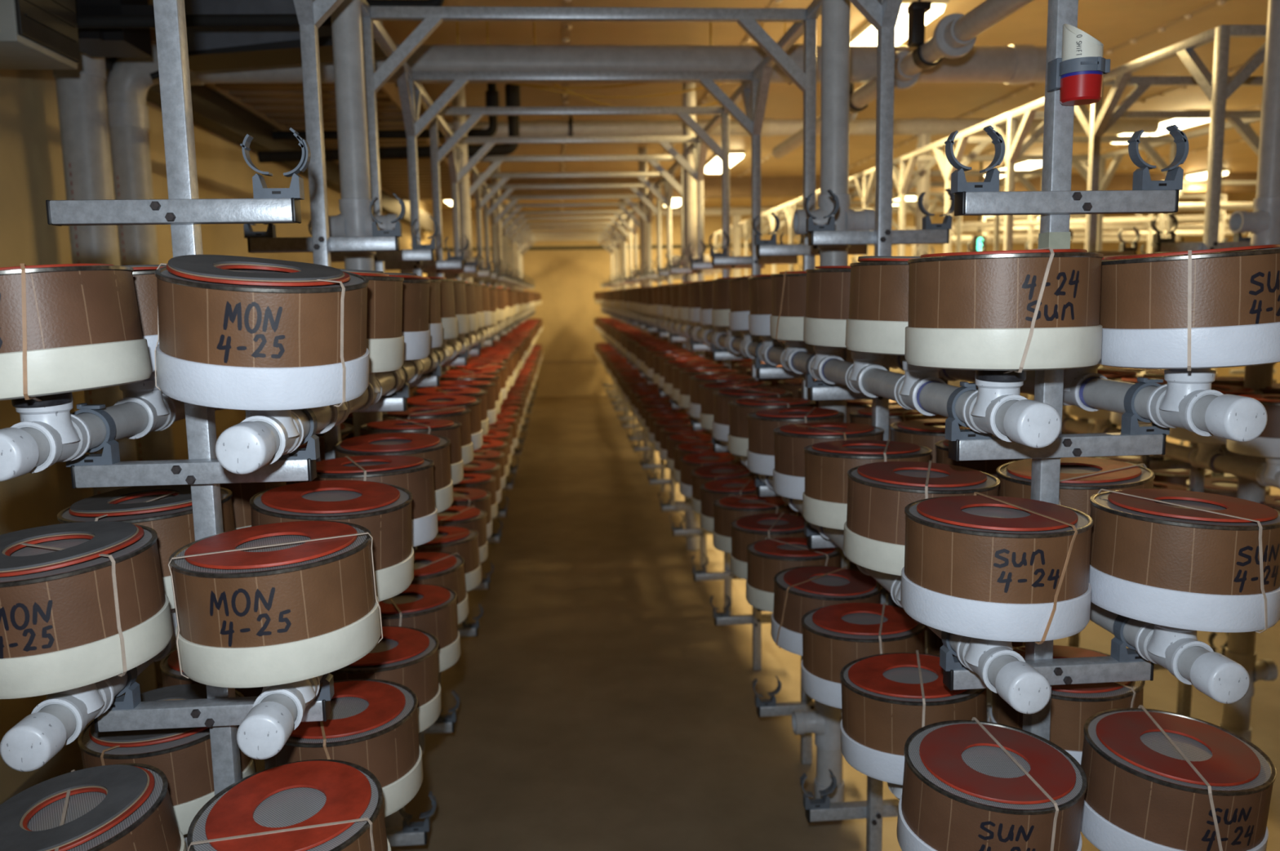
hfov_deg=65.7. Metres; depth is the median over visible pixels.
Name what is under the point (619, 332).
drum
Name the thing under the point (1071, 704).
drum
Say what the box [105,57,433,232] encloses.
trim
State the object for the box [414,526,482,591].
drum
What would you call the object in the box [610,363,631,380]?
drum
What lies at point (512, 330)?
drum
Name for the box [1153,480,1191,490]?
drum
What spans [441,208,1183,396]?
wall
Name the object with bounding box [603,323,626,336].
drum
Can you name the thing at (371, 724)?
drum
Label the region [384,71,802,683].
frame
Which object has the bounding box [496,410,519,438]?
drum
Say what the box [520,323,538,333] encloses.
drum
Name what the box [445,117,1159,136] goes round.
pipe
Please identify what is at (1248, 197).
wall
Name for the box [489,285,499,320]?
drum
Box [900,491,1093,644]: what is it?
drum
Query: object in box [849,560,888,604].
drum
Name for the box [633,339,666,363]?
drum
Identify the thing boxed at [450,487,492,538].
drum
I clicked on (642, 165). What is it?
pipe
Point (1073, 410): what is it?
drum
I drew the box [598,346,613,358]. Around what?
drum
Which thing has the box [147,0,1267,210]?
ceiling
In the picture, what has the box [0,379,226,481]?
pipe
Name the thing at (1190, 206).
pipe
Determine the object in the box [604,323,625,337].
drum
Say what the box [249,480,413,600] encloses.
drum
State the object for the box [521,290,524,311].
drum
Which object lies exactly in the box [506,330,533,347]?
drum
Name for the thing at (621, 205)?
frame
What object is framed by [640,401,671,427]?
drum
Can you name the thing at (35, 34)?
air duct
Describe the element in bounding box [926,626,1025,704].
drum
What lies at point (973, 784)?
drum
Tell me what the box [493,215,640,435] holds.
frame
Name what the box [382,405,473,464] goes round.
drum
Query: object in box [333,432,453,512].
drum
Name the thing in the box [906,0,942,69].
hanger
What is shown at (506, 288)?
drum
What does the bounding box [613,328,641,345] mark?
drum
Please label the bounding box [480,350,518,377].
drum
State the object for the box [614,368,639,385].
drum
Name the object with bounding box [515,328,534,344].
drum
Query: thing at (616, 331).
drum
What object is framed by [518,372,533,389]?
drum
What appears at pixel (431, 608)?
drum
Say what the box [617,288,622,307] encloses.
drum
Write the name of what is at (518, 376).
drum
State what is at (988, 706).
pipe
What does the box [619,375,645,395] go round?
drum
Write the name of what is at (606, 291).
drum
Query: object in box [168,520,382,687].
drum
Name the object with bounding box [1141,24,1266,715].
frame
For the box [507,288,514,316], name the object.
drum
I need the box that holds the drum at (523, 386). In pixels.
[509,384,528,404]
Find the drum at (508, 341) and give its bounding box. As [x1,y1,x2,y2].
[493,340,524,364]
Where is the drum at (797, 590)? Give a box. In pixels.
[770,565,882,655]
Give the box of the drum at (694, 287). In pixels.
[688,280,702,322]
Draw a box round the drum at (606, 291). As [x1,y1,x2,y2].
[604,290,607,305]
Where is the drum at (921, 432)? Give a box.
[889,418,995,462]
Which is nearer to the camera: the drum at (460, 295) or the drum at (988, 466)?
the drum at (988, 466)
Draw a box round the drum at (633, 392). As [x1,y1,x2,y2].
[630,387,662,412]
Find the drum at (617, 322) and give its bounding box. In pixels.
[601,321,623,336]
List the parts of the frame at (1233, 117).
post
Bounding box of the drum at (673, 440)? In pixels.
[666,432,717,470]
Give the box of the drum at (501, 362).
[466,360,510,391]
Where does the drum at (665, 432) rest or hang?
on the pipe at (896, 788)
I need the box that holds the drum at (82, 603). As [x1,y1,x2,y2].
[0,520,173,698]
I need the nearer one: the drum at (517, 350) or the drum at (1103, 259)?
the drum at (1103, 259)
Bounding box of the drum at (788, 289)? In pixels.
[769,270,806,342]
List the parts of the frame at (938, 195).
post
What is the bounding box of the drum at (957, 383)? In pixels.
[947,379,967,386]
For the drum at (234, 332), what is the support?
on the pipe at (260, 440)
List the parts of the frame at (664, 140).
post, post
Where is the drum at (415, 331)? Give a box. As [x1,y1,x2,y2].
[384,272,430,360]
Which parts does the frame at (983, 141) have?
post, post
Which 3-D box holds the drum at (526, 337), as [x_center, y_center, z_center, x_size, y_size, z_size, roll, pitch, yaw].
[-1.194,-0.733,9.324,0.305,0.204,0.305,1,7,13]
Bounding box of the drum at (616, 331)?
[615,329,641,347]
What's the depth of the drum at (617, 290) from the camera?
10.04 m
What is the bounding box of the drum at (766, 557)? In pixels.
[746,537,842,612]
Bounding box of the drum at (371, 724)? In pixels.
[264,678,422,817]
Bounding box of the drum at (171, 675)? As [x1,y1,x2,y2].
[160,648,262,696]
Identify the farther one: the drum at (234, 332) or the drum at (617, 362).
the drum at (617, 362)
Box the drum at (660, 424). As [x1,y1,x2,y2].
[653,417,695,451]
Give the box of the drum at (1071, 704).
[989,644,1145,764]
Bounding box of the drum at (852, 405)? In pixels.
[846,399,899,422]
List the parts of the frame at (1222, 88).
post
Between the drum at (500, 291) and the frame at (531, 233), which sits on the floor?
the frame at (531, 233)
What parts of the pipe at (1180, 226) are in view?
hanger rod, hanger rod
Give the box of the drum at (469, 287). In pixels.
[465,280,478,332]
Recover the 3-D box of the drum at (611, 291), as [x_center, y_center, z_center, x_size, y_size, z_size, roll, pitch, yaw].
[-0.181,-1.421,11.140,0.305,0.206,0.304,-1,8,2]
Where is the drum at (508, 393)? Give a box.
[506,391,526,414]
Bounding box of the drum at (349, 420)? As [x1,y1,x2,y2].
[342,412,354,434]
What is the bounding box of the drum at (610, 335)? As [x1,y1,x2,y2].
[608,325,631,341]
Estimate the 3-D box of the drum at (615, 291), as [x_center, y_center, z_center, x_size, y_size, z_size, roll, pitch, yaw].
[-0.118,-1.330,10.436,0.304,0.210,0.307,1,8,14]
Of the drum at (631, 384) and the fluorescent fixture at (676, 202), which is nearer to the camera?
the drum at (631, 384)
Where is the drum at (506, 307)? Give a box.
[497,286,508,317]
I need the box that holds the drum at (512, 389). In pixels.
[507,387,527,408]
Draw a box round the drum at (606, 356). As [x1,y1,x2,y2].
[604,354,621,357]
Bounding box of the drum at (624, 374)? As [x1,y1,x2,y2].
[617,372,639,391]
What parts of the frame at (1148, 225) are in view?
post, post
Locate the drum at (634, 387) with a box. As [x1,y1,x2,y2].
[627,384,658,407]
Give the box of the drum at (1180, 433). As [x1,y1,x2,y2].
[1166,384,1262,444]
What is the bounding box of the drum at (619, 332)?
[617,331,644,349]
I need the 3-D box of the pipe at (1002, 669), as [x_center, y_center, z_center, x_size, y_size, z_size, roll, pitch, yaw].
[-0.017,-0.612,9.399,0.087,0.104,15.860,-2,8,-4]
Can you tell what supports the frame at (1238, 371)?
on the floor
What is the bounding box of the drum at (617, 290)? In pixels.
[617,289,618,307]
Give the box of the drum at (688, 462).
[679,452,740,497]
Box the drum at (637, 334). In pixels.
[620,333,652,354]
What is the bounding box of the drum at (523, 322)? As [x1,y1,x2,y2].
[523,321,540,333]
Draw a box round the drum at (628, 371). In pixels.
[615,369,639,388]
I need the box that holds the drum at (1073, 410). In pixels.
[1066,369,1143,419]
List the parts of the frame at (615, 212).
post, post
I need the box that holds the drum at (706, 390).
[698,379,771,429]
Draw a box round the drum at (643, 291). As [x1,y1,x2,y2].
[640,286,648,313]
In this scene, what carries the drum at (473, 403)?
on the pipe at (279, 709)
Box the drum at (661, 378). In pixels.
[658,355,709,387]
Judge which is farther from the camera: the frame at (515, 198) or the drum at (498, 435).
the frame at (515, 198)
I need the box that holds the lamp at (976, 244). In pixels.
[972,161,986,251]
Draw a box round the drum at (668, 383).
[663,358,717,395]
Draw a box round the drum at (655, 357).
[652,351,699,383]
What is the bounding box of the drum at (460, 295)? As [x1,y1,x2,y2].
[446,278,469,334]
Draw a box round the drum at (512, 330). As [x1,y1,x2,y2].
[511,329,533,346]
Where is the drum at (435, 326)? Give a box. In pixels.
[404,276,443,348]
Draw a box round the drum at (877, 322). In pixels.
[844,255,919,355]
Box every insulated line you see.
[76,13,331,29]
[257,84,520,163]
[272,83,498,140]
[365,0,444,7]
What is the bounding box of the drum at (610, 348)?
[600,348,616,361]
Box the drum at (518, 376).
[515,375,532,390]
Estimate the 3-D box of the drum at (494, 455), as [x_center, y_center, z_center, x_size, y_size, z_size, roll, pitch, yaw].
[-0.855,0.243,5.160,0.306,0.209,0.306,-4,8,-20]
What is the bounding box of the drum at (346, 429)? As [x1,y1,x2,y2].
[315,422,354,460]
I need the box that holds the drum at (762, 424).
[746,406,844,475]
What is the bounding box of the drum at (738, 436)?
[728,397,815,456]
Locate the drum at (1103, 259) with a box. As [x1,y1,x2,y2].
[1102,254,1145,260]
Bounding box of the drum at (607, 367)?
[605,357,626,373]
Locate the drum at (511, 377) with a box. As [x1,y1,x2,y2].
[466,355,514,386]
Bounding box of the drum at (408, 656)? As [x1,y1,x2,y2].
[321,626,441,732]
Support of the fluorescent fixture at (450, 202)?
attached to the ceiling
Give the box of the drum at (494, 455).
[472,448,506,488]
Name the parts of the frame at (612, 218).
post, post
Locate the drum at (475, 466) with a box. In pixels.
[462,459,501,502]
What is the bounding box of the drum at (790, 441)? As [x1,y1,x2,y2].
[773,422,884,499]
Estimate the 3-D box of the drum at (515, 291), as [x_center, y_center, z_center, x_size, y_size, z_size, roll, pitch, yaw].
[-1.037,-0.880,7.150,0.305,0.204,0.305,1,8,17]
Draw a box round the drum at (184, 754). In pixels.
[77,683,257,834]
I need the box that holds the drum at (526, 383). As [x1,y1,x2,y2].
[514,381,529,400]
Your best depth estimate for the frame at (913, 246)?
15.81 m
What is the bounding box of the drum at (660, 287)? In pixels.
[657,284,667,315]
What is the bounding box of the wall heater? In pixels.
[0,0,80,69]
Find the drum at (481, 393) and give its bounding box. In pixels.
[412,386,488,435]
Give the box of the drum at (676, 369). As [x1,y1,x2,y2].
[671,363,728,400]
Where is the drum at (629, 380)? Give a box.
[622,377,647,399]
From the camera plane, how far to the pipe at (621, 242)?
13.72 m
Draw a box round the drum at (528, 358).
[525,357,538,372]
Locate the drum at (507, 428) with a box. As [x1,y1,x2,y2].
[488,422,514,454]
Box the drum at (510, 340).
[493,338,525,359]
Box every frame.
[45,0,1188,795]
[243,0,954,850]
[307,6,866,763]
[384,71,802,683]
[400,106,764,625]
[426,135,733,568]
[445,154,712,537]
[473,171,681,505]
[473,182,681,490]
[475,194,667,472]
[484,202,657,444]
[490,209,642,445]
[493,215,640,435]
[506,221,639,424]
[506,226,634,407]
[516,230,629,411]
[518,233,620,405]
[520,237,616,399]
[714,231,802,279]
[729,227,789,243]
[741,224,789,238]
[744,219,857,275]
[760,214,786,236]
[772,207,898,274]
[789,200,929,271]
[791,0,875,802]
[791,191,961,271]
[817,182,1000,269]
[848,169,1042,266]
[871,154,1106,431]
[912,231,1003,256]
[916,135,1201,458]
[967,110,1261,479]
[982,213,1085,235]
[1027,213,1153,253]
[1061,75,1263,646]
[1084,194,1226,370]
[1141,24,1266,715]
[1156,180,1257,257]
[1224,368,1275,474]
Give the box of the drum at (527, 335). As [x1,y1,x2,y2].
[500,334,530,353]
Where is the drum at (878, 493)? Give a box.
[843,460,999,575]
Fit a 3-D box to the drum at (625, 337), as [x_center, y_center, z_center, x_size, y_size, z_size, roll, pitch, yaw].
[0.005,-0.722,9.084,0.304,0.206,0.305,0,8,9]
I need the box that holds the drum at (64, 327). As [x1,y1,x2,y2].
[0,263,151,400]
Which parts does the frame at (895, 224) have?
post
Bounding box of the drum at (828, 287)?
[803,266,850,347]
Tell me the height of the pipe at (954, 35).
0.156 m
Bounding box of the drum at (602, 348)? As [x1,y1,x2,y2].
[599,347,613,359]
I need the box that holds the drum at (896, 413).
[848,405,946,440]
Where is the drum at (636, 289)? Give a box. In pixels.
[634,287,639,311]
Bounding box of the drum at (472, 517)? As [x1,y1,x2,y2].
[437,505,488,563]
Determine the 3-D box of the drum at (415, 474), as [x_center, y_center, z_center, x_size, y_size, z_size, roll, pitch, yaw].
[-0.623,0.184,2.279,0.306,0.210,0.306,3,9,28]
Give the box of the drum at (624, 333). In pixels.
[620,332,650,351]
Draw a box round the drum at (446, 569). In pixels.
[410,551,468,623]
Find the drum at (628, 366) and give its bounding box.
[612,364,631,382]
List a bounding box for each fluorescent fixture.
[444,200,452,205]
[663,198,680,207]
[704,150,745,173]
[849,0,949,45]
[892,196,916,205]
[984,160,1042,177]
[1105,110,1210,143]
[1186,168,1231,179]
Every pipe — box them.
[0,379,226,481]
[0,608,177,771]
[52,51,155,694]
[105,44,1046,683]
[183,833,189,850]
[215,307,535,474]
[236,674,323,759]
[328,0,424,827]
[445,83,484,359]
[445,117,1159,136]
[490,161,511,335]
[508,200,523,288]
[600,303,1061,448]
[604,336,1051,713]
[614,199,629,422]
[632,146,657,462]
[651,204,944,216]
[671,83,710,550]
[731,214,741,277]
[760,337,1267,441]
[772,0,1034,158]
[839,707,902,799]
[891,196,1180,244]
[905,161,1229,232]
[915,133,931,256]
[924,651,991,721]
[951,217,1246,240]
[953,214,1231,229]
[1061,409,1279,488]
[1089,601,1249,703]
[1146,133,1253,210]
[1219,0,1279,741]
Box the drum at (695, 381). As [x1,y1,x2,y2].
[688,373,755,417]
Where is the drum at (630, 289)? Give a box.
[628,287,634,310]
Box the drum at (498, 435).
[482,431,511,464]
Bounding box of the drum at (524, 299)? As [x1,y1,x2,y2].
[523,290,525,311]
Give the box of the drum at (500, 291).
[497,287,506,321]
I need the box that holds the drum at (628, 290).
[626,288,629,309]
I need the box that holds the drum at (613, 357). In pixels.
[604,355,621,370]
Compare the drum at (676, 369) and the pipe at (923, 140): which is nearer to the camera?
the drum at (676, 369)
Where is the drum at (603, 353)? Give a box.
[601,351,617,364]
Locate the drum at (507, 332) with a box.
[506,332,532,347]
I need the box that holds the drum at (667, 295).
[662,283,678,317]
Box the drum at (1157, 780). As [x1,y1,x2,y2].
[1080,704,1276,850]
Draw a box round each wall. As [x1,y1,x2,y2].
[0,27,435,804]
[150,27,474,199]
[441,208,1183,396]
[1182,192,1279,382]
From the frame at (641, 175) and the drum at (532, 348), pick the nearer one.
the frame at (641, 175)
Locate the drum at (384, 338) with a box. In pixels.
[337,268,404,373]
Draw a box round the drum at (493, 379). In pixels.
[440,373,500,413]
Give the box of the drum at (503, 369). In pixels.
[451,363,506,399]
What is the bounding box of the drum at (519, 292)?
[516,289,522,313]
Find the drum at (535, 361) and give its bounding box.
[524,360,537,371]
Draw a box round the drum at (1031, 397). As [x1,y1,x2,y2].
[1028,394,1066,409]
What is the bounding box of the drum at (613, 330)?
[612,327,639,344]
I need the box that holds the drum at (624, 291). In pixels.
[623,288,627,309]
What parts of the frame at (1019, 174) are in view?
post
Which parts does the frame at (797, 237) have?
post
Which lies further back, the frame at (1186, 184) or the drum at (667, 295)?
the frame at (1186, 184)
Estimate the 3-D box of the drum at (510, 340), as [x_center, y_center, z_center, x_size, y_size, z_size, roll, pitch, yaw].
[-1.149,-0.640,8.611,0.304,0.206,0.305,-1,8,0]
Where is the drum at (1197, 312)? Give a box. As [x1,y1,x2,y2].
[1097,244,1279,372]
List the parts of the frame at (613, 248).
post, post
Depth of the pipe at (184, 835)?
1.94 m
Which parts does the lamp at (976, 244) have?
stem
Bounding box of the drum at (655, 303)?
[651,285,657,315]
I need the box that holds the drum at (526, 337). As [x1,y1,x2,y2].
[500,336,529,355]
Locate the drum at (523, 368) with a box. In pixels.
[520,367,534,381]
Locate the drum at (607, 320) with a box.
[599,320,618,333]
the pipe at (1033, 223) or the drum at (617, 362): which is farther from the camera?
the drum at (617, 362)
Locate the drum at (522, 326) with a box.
[516,326,536,341]
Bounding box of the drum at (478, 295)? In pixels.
[465,282,484,328]
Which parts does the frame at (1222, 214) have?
post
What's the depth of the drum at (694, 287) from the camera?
4.37 m
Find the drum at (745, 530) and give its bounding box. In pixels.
[730,511,813,579]
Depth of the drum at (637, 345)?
7.62 m
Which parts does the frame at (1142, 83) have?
post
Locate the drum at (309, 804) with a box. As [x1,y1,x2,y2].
[186,759,391,850]
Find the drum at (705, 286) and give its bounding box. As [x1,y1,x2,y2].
[698,280,712,324]
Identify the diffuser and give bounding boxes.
[1186,171,1228,179]
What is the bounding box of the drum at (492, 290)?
[489,286,497,325]
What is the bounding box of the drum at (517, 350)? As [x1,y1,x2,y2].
[480,347,519,373]
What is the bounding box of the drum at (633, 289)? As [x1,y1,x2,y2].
[631,287,636,310]
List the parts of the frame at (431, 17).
post, post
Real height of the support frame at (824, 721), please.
3.280 m
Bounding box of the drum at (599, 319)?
[597,319,608,331]
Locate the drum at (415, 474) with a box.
[299,454,438,546]
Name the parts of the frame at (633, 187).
post, post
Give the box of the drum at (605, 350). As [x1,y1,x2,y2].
[601,350,617,352]
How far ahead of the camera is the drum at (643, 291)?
6.85 m
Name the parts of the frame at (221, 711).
post, post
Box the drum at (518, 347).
[483,345,523,369]
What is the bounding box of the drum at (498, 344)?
[484,342,523,365]
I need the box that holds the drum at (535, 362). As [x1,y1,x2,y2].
[524,361,537,376]
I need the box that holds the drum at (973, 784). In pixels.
[896,716,1087,850]
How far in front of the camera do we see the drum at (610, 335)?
11.86 m
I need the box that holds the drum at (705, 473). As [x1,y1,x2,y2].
[690,463,755,513]
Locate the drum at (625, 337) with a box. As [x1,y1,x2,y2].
[623,335,656,355]
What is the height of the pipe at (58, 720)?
0.104 m
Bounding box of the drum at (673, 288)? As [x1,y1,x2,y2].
[670,284,678,319]
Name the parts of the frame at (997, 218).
post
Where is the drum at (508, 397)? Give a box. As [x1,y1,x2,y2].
[502,395,524,417]
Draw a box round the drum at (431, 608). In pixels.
[378,583,461,672]
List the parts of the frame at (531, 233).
post, post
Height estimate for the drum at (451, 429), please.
0.208 m
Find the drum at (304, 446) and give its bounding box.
[285,439,320,484]
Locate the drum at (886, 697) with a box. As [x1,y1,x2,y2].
[840,649,986,784]
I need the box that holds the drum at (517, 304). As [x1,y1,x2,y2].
[514,288,519,311]
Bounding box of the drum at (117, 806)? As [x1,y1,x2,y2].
[0,762,186,850]
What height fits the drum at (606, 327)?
0.208 m
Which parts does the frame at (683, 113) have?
post, post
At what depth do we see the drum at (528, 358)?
12.86 m
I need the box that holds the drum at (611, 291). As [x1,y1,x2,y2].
[610,290,614,306]
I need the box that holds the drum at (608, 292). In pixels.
[607,290,610,306]
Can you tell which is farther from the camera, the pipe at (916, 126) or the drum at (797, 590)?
the pipe at (916, 126)
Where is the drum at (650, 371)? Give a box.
[646,349,691,377]
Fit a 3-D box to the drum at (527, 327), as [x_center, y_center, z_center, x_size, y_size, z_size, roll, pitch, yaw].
[-1.399,-1.055,11.786,0.305,0.207,0.304,0,8,9]
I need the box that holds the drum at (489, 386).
[426,380,496,424]
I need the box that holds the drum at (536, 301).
[535,292,537,306]
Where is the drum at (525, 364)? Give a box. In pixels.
[523,363,537,379]
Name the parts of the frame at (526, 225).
post, post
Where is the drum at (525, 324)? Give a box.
[520,324,538,338]
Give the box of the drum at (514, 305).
[507,288,516,314]
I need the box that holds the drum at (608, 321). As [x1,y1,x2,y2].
[601,320,619,334]
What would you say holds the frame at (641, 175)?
on the floor
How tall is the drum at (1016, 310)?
0.207 m
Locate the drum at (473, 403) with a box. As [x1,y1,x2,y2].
[407,394,482,450]
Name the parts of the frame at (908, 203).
post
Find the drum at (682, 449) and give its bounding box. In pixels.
[672,442,729,482]
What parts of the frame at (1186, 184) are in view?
post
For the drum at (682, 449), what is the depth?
5.19 m
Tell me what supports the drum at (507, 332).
on the pipe at (279, 709)
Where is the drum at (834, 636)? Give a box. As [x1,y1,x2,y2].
[800,602,925,708]
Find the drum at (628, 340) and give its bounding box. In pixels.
[626,336,659,359]
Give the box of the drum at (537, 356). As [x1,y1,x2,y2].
[528,355,539,368]
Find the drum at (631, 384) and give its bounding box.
[624,381,648,403]
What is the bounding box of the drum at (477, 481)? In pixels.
[453,473,497,519]
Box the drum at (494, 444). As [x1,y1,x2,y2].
[478,439,509,475]
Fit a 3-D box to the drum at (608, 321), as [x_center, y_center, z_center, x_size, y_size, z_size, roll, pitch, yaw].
[-0.391,-1.364,13.999,0.305,0.209,0.307,-3,8,-12]
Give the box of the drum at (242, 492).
[219,481,286,528]
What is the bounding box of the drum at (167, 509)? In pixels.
[57,484,235,608]
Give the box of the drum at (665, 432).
[658,426,709,460]
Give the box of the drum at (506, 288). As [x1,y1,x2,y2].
[506,288,509,315]
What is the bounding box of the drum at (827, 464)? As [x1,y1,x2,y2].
[802,439,931,529]
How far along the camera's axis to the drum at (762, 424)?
3.02 m
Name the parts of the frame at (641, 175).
post, post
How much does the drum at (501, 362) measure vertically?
0.206 m
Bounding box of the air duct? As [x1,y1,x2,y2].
[150,0,386,79]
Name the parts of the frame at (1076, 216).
post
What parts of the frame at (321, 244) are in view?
post, post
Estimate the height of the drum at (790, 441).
0.209 m
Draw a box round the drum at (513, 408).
[500,405,521,432]
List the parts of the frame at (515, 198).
post, post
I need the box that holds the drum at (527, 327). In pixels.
[511,327,535,342]
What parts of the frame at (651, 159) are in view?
post, post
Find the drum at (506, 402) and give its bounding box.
[500,400,524,425]
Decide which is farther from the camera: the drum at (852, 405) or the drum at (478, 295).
the drum at (478, 295)
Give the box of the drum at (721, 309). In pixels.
[711,275,743,326]
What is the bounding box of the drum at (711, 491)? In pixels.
[699,477,756,532]
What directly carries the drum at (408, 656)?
on the pipe
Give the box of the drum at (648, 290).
[644,286,652,314]
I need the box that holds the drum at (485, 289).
[481,284,491,326]
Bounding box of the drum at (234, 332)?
[154,254,369,410]
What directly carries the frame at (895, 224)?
on the floor
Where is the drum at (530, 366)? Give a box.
[523,365,535,381]
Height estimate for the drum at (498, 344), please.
0.205 m
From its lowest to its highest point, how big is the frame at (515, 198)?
2.748 m
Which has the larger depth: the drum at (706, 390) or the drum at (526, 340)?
the drum at (526, 340)
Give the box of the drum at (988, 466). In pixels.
[935,439,1023,477]
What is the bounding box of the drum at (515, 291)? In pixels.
[514,289,518,314]
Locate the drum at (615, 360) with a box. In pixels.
[608,359,626,375]
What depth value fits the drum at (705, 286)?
4.03 m
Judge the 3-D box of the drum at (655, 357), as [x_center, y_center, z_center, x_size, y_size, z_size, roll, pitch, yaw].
[0.234,-0.355,6.260,0.308,0.210,0.306,6,10,43]
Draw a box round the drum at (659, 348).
[644,346,684,374]
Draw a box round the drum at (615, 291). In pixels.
[614,289,617,306]
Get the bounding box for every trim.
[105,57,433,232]
[404,172,1257,200]
[443,238,1183,250]
[540,360,600,363]
[560,0,572,210]
[625,0,782,208]
[703,152,773,200]
[763,0,1229,206]
[854,64,1242,197]
[929,104,1261,196]
[1105,135,1259,172]
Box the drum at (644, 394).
[633,391,659,416]
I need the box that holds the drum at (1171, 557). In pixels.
[1088,488,1279,632]
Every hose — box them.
[455,21,711,88]
[485,21,763,98]
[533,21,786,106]
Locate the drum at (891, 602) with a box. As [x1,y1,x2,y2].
[888,591,927,652]
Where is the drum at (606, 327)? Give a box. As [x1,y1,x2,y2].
[605,324,629,339]
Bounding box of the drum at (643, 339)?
[630,337,665,360]
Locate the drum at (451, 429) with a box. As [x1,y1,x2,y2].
[359,417,463,484]
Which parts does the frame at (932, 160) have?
post, post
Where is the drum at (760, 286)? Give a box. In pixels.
[747,272,805,336]
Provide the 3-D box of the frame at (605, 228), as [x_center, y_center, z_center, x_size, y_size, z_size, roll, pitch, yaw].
[-0.995,-1.431,14.087,1.948,2.748,0.076,-2,8,-4]
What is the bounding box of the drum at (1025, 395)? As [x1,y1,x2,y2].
[1019,392,1028,399]
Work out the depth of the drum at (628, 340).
8.66 m
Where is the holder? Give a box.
[1046,23,1110,106]
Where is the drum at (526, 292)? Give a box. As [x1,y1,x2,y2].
[524,290,528,310]
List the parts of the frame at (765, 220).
post, post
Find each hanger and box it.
[568,115,573,136]
[849,83,867,112]
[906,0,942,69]
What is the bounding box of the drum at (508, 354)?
[468,352,515,380]
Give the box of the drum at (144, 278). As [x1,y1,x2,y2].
[120,264,166,380]
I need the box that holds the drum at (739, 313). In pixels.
[728,274,766,330]
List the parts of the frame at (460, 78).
post, post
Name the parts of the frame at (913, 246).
post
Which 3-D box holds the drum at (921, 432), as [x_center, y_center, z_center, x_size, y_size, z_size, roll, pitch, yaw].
[0.851,0.097,2.763,0.304,0.205,0.307,-2,8,-4]
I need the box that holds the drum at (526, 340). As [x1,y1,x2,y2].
[500,337,528,358]
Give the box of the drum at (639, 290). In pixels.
[637,286,646,311]
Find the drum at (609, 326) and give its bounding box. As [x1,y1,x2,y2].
[607,324,629,340]
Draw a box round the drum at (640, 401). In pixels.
[636,396,672,422]
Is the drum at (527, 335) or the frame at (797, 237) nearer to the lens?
the drum at (527, 335)
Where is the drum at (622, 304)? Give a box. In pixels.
[621,288,628,307]
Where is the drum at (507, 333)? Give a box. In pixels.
[502,333,532,351]
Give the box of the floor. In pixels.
[0,394,1279,850]
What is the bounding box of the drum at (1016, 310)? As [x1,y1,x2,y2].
[904,247,1103,373]
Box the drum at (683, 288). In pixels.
[677,281,693,320]
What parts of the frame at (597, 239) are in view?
post, post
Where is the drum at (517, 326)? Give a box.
[516,325,537,340]
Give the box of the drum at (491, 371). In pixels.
[441,368,502,404]
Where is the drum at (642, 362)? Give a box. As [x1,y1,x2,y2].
[640,344,680,370]
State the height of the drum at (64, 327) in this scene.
0.215 m
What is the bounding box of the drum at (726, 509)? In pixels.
[712,494,790,552]
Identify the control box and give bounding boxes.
[75,0,154,57]
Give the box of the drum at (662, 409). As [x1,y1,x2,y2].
[644,406,685,435]
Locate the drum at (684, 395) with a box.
[678,368,740,408]
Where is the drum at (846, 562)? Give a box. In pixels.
[844,555,849,568]
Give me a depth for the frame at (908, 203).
10.74 m
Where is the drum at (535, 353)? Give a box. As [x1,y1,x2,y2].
[530,351,540,364]
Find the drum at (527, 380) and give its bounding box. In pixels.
[514,377,532,397]
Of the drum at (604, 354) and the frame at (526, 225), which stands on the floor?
the frame at (526, 225)
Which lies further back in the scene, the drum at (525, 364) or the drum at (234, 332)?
the drum at (525, 364)
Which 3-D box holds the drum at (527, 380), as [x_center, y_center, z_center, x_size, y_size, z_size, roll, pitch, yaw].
[-1.216,-0.354,9.735,0.305,0.208,0.305,2,8,22]
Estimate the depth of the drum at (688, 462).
4.84 m
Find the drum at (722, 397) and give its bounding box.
[712,386,791,441]
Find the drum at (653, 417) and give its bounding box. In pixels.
[648,411,690,442]
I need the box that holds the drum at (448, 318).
[425,276,458,339]
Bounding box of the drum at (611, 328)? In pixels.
[610,326,636,342]
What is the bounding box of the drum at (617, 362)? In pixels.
[609,360,626,376]
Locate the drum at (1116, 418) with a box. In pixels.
[1110,377,1167,425]
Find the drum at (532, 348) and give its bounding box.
[532,347,542,359]
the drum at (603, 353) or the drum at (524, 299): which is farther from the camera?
the drum at (603, 353)
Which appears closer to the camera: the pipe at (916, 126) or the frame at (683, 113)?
the frame at (683, 113)
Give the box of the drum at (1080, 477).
[996,457,1155,515]
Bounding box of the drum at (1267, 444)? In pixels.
[1226,394,1279,458]
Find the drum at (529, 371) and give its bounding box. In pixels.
[520,370,534,387]
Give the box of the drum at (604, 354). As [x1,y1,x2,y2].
[603,353,617,366]
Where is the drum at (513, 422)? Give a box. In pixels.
[495,417,518,448]
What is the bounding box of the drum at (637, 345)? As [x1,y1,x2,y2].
[635,341,674,367]
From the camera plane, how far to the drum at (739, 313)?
3.31 m

